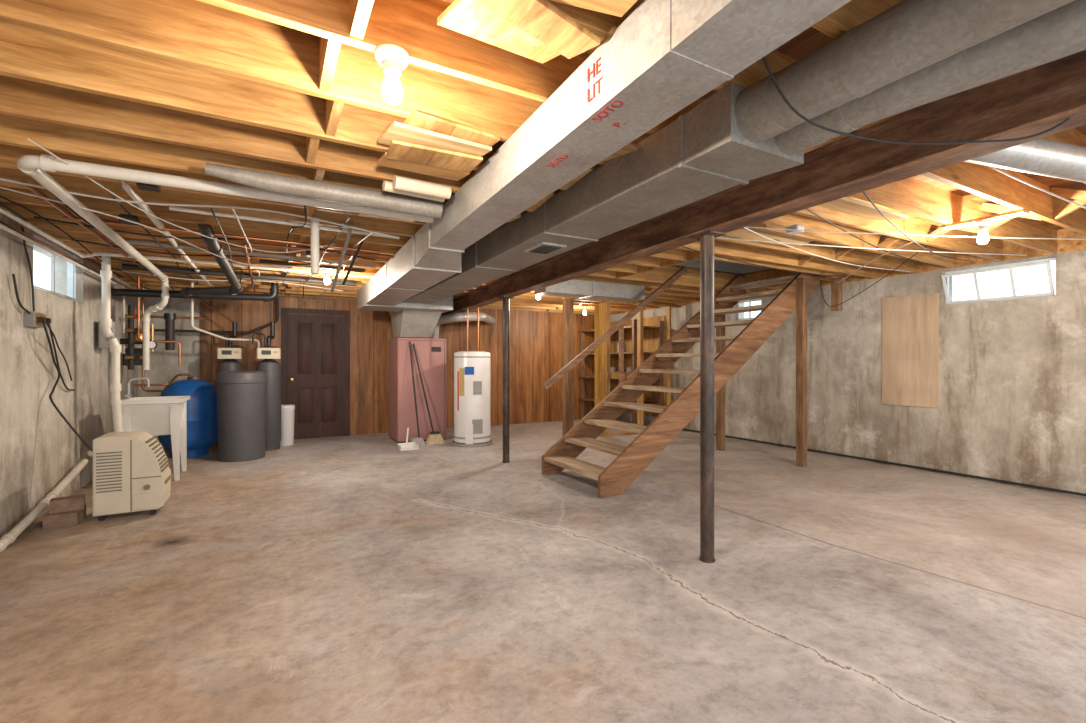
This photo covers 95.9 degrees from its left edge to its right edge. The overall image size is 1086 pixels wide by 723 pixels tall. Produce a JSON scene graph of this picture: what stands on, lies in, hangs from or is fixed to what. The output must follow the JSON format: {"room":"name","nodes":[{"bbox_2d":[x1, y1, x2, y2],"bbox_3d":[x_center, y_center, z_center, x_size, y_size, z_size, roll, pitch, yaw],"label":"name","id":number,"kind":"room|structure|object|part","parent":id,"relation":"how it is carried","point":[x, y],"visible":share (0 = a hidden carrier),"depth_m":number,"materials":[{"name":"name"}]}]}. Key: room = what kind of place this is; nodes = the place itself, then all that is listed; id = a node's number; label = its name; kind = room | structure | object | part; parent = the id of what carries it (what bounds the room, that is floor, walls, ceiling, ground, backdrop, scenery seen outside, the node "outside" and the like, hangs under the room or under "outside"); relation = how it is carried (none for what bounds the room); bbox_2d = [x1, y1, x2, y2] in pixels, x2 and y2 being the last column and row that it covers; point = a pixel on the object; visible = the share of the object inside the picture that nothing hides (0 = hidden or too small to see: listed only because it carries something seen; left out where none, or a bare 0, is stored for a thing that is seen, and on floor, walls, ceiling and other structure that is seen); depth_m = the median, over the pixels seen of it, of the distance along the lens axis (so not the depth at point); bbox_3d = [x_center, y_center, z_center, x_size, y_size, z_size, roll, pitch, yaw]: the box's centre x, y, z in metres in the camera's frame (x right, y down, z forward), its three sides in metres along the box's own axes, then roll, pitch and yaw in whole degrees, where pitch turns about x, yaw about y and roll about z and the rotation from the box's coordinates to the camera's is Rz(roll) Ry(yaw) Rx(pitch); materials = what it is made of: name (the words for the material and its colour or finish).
{"room":"unfinished basement","nodes":[
{"label":"unfinished basement","id":0,"kind":"room"},
{"bbox_2d":[0,214,137,538],"bbox_3d":[-3.491,0.000,2.520,0.250,2.600,11.000,0,0,-29],"label":"wall","id":1,"kind":"structure","parent":0,"point":[39,449],"depth_m":4.24,"materials":[{"name":"concrete"}]},
{"bbox_2d":[12,226,92,451],"bbox_3d":[-4.085,-0.093,4.303,0.446,1.898,1.308,0,0,-29],"label":"cable","id":2,"kind":"object","parent":1,"relation":"attached to","point":[34,319],"visible":0.94,"depth_m":4.02,"materials":[{"name":"black plastic"}]},
{"bbox_2d":[33,245,76,300],"bbox_3d":[-4.556,-0.825,4.520,0.075,0.450,1.230,0,0,-29],"label":"window","id":3,"kind":"structure","parent":1,"relation":"in","point":[42,259],"depth_m":4.54,"materials":[{"name":"glass"}]},
{"bbox_3d":[-4.532,-0.825,4.533,0.020,0.410,1.180,0,0,-29],"label":"window sash","id":4,"kind":"part","parent":3,"relation":"part of","materials":[{"name":"glass"}]},
{"bbox_2d":[138,288,593,447],"bbox_3d":[-2.290,0.000,9.357,8.500,2.600,0.220,0,0,-29],"label":"wall","id":5,"kind":"structure","parent":0,"point":[535,337],"depth_m":8.85,"materials":[{"name":"wood"}]},
{"bbox_2d":[281,308,349,435],"bbox_3d":[-3.836,0.205,8.310,1.060,2.190,0.105,0,0,-29],"label":"door frame","id":6,"kind":"structure","parent":5,"relation":"in","point":[284,311],"depth_m":8.29,"materials":[{"name":"brown wood"}]},
{"bbox_2d":[288,314,344,438],"bbox_3d":[-3.851,0.250,8.338,0.880,2.080,0.040,0,0,-29],"label":"door leaf","id":7,"kind":"structure","parent":6,"relation":"attached to","point":[316,343],"depth_m":8.32,"materials":[{"name":"brown wood"}]},
{"bbox_2d":[0,419,1085,722],"bbox_3d":[0.331,1.375,4.648,9.000,0.150,11.000,0,0,-29],"label":"floor","id":8,"kind":"structure","parent":0,"point":[363,578],"depth_m":2.78,"materials":[{"name":"concrete"}]},
{"bbox_2d":[43,494,85,528],"bbox_3d":[-3.856,1.200,3.971,0.235,0.198,0.290,0,0,-29],"label":"bricks","id":9,"kind":"object","parent":8,"relation":"on","point":[68,510],"visible":1,"depth_m":3.89},
{"bbox_2d":[93,431,170,520],"bbox_3d":[-3.509,0.960,4.210,0.462,0.679,0.430,0,0,-29],"label":"dehumidifier","id":10,"kind":"object","parent":8,"relation":"on","point":[132,472],"visible":1,"depth_m":4.05,"materials":[{"name":"beige plastic"}]},
{"bbox_2d":[121,377,189,480],"bbox_3d":[-4.426,0.737,5.422,0.780,1.127,0.620,0,0,-29],"label":"utility sink","id":11,"kind":"object","parent":8,"relation":"on","point":[162,415],"visible":0.6,"depth_m":5.32,"materials":[{"name":"white plastic"}]},
{"bbox_2d":[125,377,157,439],"bbox_3d":[-4.529,0.568,5.342,0.521,0.788,0.180,0,0,-29],"label":"faucet","id":12,"kind":"object","parent":11,"relation":"on","point":[128,395],"depth_m":5.36,"materials":[{"name":"metal"}]},
{"bbox_2d":[121,396,189,435],"bbox_3d":[-4.330,0.605,5.476,0.560,0.390,0.620,0,0,-29],"label":"basin","id":13,"kind":"object","parent":11,"relation":"in","point":[162,415],"depth_m":5.29,"materials":[{"name":"white plastic"}]},
{"bbox_2d":[159,377,217,458],"bbox_3d":[-4.884,0.755,6.781,0.680,1.090,0.680,0,0,-29],"label":"tank","id":14,"kind":"object","parent":8,"relation":"on","point":[202,428],"visible":0.77,"depth_m":6.60,"materials":[{"name":"paint"}]},
{"bbox_2d":[213,322,242,442],"bbox_3d":[-4.658,0.350,7.249,0.380,1.900,0.371,0,0,-29],"label":"water softener","id":15,"kind":"object","parent":8,"relation":"on","point":[229,353],"visible":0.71,"depth_m":7.16,"materials":[{"name":"grey plastic"}]},
{"bbox_3d":[-4.647,0.635,7.279,0.330,1.330,0.330,0,0,-29],"label":"resin tank","id":16,"kind":"part","parent":15,"relation":"part of","materials":[{"name":"grey plastic"}]},
{"bbox_2d":[216,371,266,461],"bbox_3d":[-4.043,0.715,6.585,0.587,1.170,0.587,0,0,-29],"label":"tank","id":17,"kind":"object","parent":8,"relation":"on","point":[241,395],"visible":1,"depth_m":6.36,"materials":[{"name":"grey plastic"}]},
{"bbox_2d":[252,321,280,450],"bbox_3d":[-4.075,0.350,7.230,0.380,1.900,0.371,0,0,-29],"label":"water softener","id":18,"kind":"object","parent":8,"relation":"on","point":[267,352],"visible":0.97,"depth_m":7.15,"materials":[{"name":"grey plastic"}]},
{"bbox_3d":[-4.064,0.635,7.260,0.330,1.330,0.330,0,0,-29],"label":"resin tank","id":19,"kind":"part","parent":18,"relation":"part of","materials":[{"name":"grey plastic"}]},
{"bbox_2d":[280,404,294,445],"bbox_3d":[-4.000,0.988,7.639,0.240,0.625,0.240,0,0,-29],"label":"canister","id":20,"kind":"object","parent":8,"relation":"on","point":[287,410],"visible":0.71,"depth_m":7.55,"materials":[{"name":"plastic"}]},
{"bbox_2d":[398,428,418,450],"bbox_3d":[-2.014,1.149,7.299,0.260,0.302,0.234,0,0,-29],"label":"dustpan","id":21,"kind":"object","parent":8,"relation":"on","point":[408,445],"visible":1,"depth_m":7.34,"materials":[{"name":"white plastic"}]},
{"bbox_2d":[409,341,425,445],"bbox_3d":[-2.021,0.489,7.661,0.280,1.622,0.393,0,0,-29],"label":"broom","id":22,"kind":"object","parent":8,"relation":"on","point":[419,440],"visible":0.91,"depth_m":7.64,"materials":[{"name":"metal"}]},
{"bbox_2d":[413,344,444,444],"bbox_3d":[-1.813,0.508,7.753,0.540,1.583,0.230,0,0,-3],"label":"push broom","id":23,"kind":"object","parent":8,"relation":"on","point":[434,437],"visible":0.98,"depth_m":7.76,"materials":[{"name":"metal"}]},
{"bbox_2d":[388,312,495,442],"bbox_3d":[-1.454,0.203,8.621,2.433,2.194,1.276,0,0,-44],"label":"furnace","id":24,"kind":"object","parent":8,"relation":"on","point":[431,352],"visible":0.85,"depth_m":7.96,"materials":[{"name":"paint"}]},
{"bbox_2d":[452,297,491,447],"bbox_3d":[-1.357,0.144,8.154,0.620,2.312,1.630,0,0,-29],"label":"water heater","id":25,"kind":"object","parent":8,"relation":"on","point":[472,369],"visible":0.91,"depth_m":7.47,"materials":[{"name":"white metal"}]},
{"bbox_3d":[-1.111,0.568,7.713,0.620,1.465,0.620,0,0,-29],"label":"tank","id":26,"kind":"part","parent":25,"relation":"part of","materials":[{"name":"white metal"}]},
{"bbox_2d":[498,296,513,462],"bbox_3d":[-0.477,0.235,6.327,0.140,2.130,0.180,0,0,-29],"label":"support column","id":27,"kind":"structure","parent":8,"relation":"on","point":[505,298],"depth_m":6.29,"materials":[{"name":"grey metal"}]},
{"bbox_2d":[579,316,664,423],"bbox_3d":[1.600,0.200,10.275,0.790,2.200,1.900,0,0,-29],"label":"storage shelf","id":28,"kind":"object","parent":8,"relation":"on","point":[653,327],"visible":0.41,"depth_m":10.06,"materials":[{"name":"brown wood"}]},
{"bbox_2d":[541,266,819,497],"bbox_3d":[1.780,-0.009,6.003,3.470,2.619,1.340,0,0,-29],"label":"staircase","id":29,"kind":"structure","parent":8,"relation":"on","point":[631,460],"depth_m":5.92,"materials":[{"name":"brown wood"}]},
{"bbox_3d":[1.003,-0.495,6.269,2.290,1.647,0.040,0,0,-29],"label":"handrail","id":30,"kind":"part","parent":29,"relation":"part of","materials":[{"name":"brown wood"}]},
{"bbox_2d":[689,230,725,562],"bbox_3d":[1.075,0.235,3.208,0.140,2.130,0.180,0,0,-29],"label":"support column","id":31,"kind":"structure","parent":8,"relation":"on","point":[706,239],"depth_m":3.17,"materials":[{"name":"grey metal"}]},
{"bbox_2d":[441,50,1085,314],"bbox_3d":[0.402,-0.948,4.561,0.150,0.235,10.798,0,0,-26],"label":"beam","id":32,"kind":"structure","parent":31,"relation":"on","point":[1035,100],"depth_m":2.31,"materials":[{"name":"brown wood"}]},
{"bbox_2d":[0,0,1085,313],"bbox_3d":[0.384,-1.183,4.553,8.500,0.235,10.644,0,0,-29],"label":"ceiling joists","id":33,"kind":"object","parent":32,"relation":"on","point":[292,88],"depth_m":2.37,"materials":[{"name":"brown wood"}]},
{"bbox_2d":[441,0,1085,274],"bbox_3d":[0.331,-1.315,4.648,9.000,0.030,11.000,0,0,-29],"label":"ceiling","id":34,"kind":"structure","parent":33,"relation":"on","point":[811,39],"depth_m":3.41,"materials":[{"name":"wood"}]},
{"bbox_2d":[0,57,1085,306],"bbox_3d":[-0.385,-0.855,4.319,10.755,0.416,5.152,0,0,12],"label":"wiring","id":35,"kind":"structure","parent":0,"point":[128,219],"depth_m":3.73,"materials":[{"name":"plastic"}]},
{"bbox_2d":[0,154,433,551],"bbox_3d":[-2.852,0.101,5.475,3.667,2.402,5.614,0,0,-29],"label":"plumbing pipes","id":36,"kind":"object","parent":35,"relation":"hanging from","point":[35,166],"visible":0.98,"depth_m":4.44,"materials":[{"name":"white plastic"}]},
{"bbox_2d":[205,163,442,218],"bbox_3d":[-1.241,-1.003,2.926,1.282,0.115,0.115,0,0,-29],"label":"vent duct","id":37,"kind":"object","parent":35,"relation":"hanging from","point":[270,182],"visible":0.96,"depth_m":2.87,"materials":[{"name":"metal"}]},
{"bbox_2d":[322,269,332,284],"bbox_3d":[-2.513,-0.981,5.708,0.116,0.168,0.116,0,0,-29],"label":"lamp","id":38,"kind":"object","parent":35,"relation":"hanging from","point":[327,272],"visible":1,"depth_m":5.68,"materials":[{"name":"white ceramic"}]},
{"bbox_2d":[322,269,332,275],"bbox_3d":[-2.513,-1.032,5.708,0.116,0.065,0.116,0,0,-29],"label":"socket","id":39,"kind":"object","parent":38,"relation":"attached to","point":[327,272],"depth_m":5.68,"materials":[{"name":"white ceramic"}]},
{"bbox_3d":[-2.513,-0.954,5.708,0.072,0.113,0.072,0,0,-29],"label":"light bulb","id":40,"kind":"part","parent":38,"relation":"part of","materials":[{"name":"beige glass"}]},
{"bbox_2d":[375,44,409,104],"bbox_3d":[-0.523,-0.981,1.700,0.116,0.168,0.116,0,0,-29],"label":"lamp","id":41,"kind":"object","parent":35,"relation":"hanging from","point":[393,59],"visible":1,"depth_m":1.67,"materials":[{"name":"white glass"}]},
{"bbox_3d":[-0.523,-0.954,1.700,0.072,0.113,0.072,0,0,-29],"label":"light bulb","id":42,"kind":"part","parent":41,"relation":"part of","materials":[{"name":"beige glass"}]},
{"bbox_2d":[375,44,409,77],"bbox_3d":[-0.523,-1.032,1.700,0.116,0.065,0.116,0,0,-29],"label":"socket","id":43,"kind":"object","parent":41,"relation":"attached to","point":[393,59],"depth_m":1.67,"materials":[{"name":"white ceramic"}]},
{"bbox_2d":[582,306,587,314],"bbox_3d":[0.803,-0.981,9.454,0.116,0.168,0.116,0,0,-29],"label":"lamp","id":44,"kind":"object","parent":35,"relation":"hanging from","point":[583,307],"visible":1,"depth_m":9.43,"materials":[{"name":"white ceramic"}]},
{"bbox_2d":[534,279,644,301],"bbox_3d":[0.660,-0.960,6.628,1.600,0.200,0.320,0,0,-29],"label":"air duct","id":45,"kind":"object","parent":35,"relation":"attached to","point":[580,289],"visible":0.86,"depth_m":6.51,"materials":[{"name":"metal"}]},
{"bbox_2d":[357,0,850,337],"bbox_3d":[-0.204,-0.725,3.788,1.291,0.670,10.061,0,0,-27],"label":"air duct","id":46,"kind":"object","parent":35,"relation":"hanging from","point":[666,55],"visible":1,"depth_m":1.75,"materials":[{"name":"metal"}]},
{"bbox_2d":[358,0,908,247],"bbox_3d":[1.041,-1.089,2.961,4.100,0.202,3.259,0,0,-29],"label":"boards","id":47,"kind":"object","parent":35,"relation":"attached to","point":[536,30],"visible":0.8,"depth_m":2.18,"materials":[{"name":"brown wood"}]},
{"bbox_2d":[403,0,1085,303],"bbox_3d":[0.277,-0.949,3.328,0.661,0.233,8.755,0,0,-29],"label":"air duct","id":48,"kind":"object","parent":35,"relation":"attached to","point":[911,54],"visible":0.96,"depth_m":1.78,"materials":[{"name":"metal"}]},
{"bbox_2d":[831,277,841,310],"bbox_3d":[3.754,-0.858,6.261,0.090,0.415,0.090,0,0,-29],"label":"wood block","id":49,"kind":"object","parent":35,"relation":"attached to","point":[836,288],"visible":1,"depth_m":6.23,"materials":[{"name":"brown wood"}]},
{"bbox_2d":[941,209,1028,243],"bbox_3d":[3.285,-0.971,3.659,0.120,0.188,0.480,0,0,-29],"label":"lamp","id":50,"kind":"object","parent":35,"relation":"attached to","point":[982,224],"visible":1,"depth_m":3.63,"materials":[{"name":"white ceramic"}]},
{"bbox_3d":[3.285,-0.933,3.659,0.072,0.113,0.072,0,0,-29],"label":"light bulb","id":51,"kind":"part","parent":50,"relation":"part of","materials":[{"name":"beige glass"}]},
{"bbox_2d":[973,219,992,230],"bbox_3d":[3.285,-1.012,3.659,0.116,0.065,0.116,0,0,-29],"label":"socket","id":52,"kind":"object","parent":50,"relation":"attached to","point":[981,224],"depth_m":3.63,"materials":[{"name":"white ceramic"}]},
{"bbox_2d":[963,138,1085,182],"bbox_3d":[3.842,-0.978,2.805,4.033,0.165,0.185,0,0,-18],"label":"air duct","id":53,"kind":"object","parent":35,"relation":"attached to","point":[1045,157],"visible":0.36,"depth_m":2.28,"materials":[{"name":"metal"}]},
{"bbox_2d":[561,297,680,436],"bbox_3d":[1.401,0.117,8.791,2.600,2.365,0.400,0,0,-29],"label":"wall","id":54,"kind":"structure","parent":0,"point":[602,374],"depth_m":8.46,"materials":[{"name":"brown wood"}]},
{"bbox_2d":[677,259,769,273],"bbox_3d":[2.333,-2.330,6.243,2.410,2.000,1.460,0,0,-29],"label":"wall","id":55,"kind":"structure","parent":0,"point":[718,265],"depth_m":7.24,"materials":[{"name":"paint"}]},
{"bbox_2d":[610,229,1085,497],"bbox_3d":[4.154,0.000,6.776,0.250,2.600,11.000,0,0,-29],"label":"wall","id":56,"kind":"structure","parent":0,"point":[1012,373],"depth_m":5.64,"materials":[{"name":"concrete"}]},
{"bbox_2d":[737,298,761,320],"bbox_3d":[3.409,-0.845,8.026,0.075,0.350,0.530,0,0,-29],"label":"window","id":57,"kind":"structure","parent":56,"relation":"in","point":[753,313],"depth_m":8.05,"materials":[{"name":"glass"}]},
{"bbox_3d":[3.385,-0.845,8.013,0.020,0.310,0.480,0,0,-29],"label":"window sash","id":58,"kind":"part","parent":57,"relation":"part of","materials":[{"name":"glass"}]},
{"bbox_3d":[3.392,-0.845,8.017,0.004,0.260,0.430,0,0,-29],"label":"glass","id":59,"kind":"part","parent":57,"relation":"part of","materials":[{"name":"white"}]},
{"bbox_2d":[682,428,1085,495],"bbox_3d":[4.611,1.270,5.657,0.026,0.026,8.600,0,0,-29],"label":"trim","id":60,"kind":"structure","parent":56,"relation":"attached to","point":[887,462],"depth_m":5.77,"materials":[{"name":"black rubber"}]},
{"bbox_2d":[882,293,938,407],"bbox_3d":[4.455,-0.130,5.959,0.015,1.340,0.600,0,0,-29],"label":"panel","id":61,"kind":"object","parent":56,"relation":"attached to","point":[910,324],"visible":1,"depth_m":5.94,"materials":[{"name":"brown wood"}]},
{"bbox_2d":[941,258,1055,304],"bbox_3d":[4.868,-0.845,5.273,0.205,0.390,0.940,0,0,-29],"label":"window","id":62,"kind":"structure","parent":56,"relation":"in","point":[1029,280],"depth_m":5.22,"materials":[{"name":"glass"}]},
{"bbox_3d":[4.844,-0.829,5.260,0.150,0.332,0.890,0,0,-29],"label":"window sash","id":63,"kind":"part","parent":62,"relation":"part of","materials":[{"name":"glass"}]}
]}

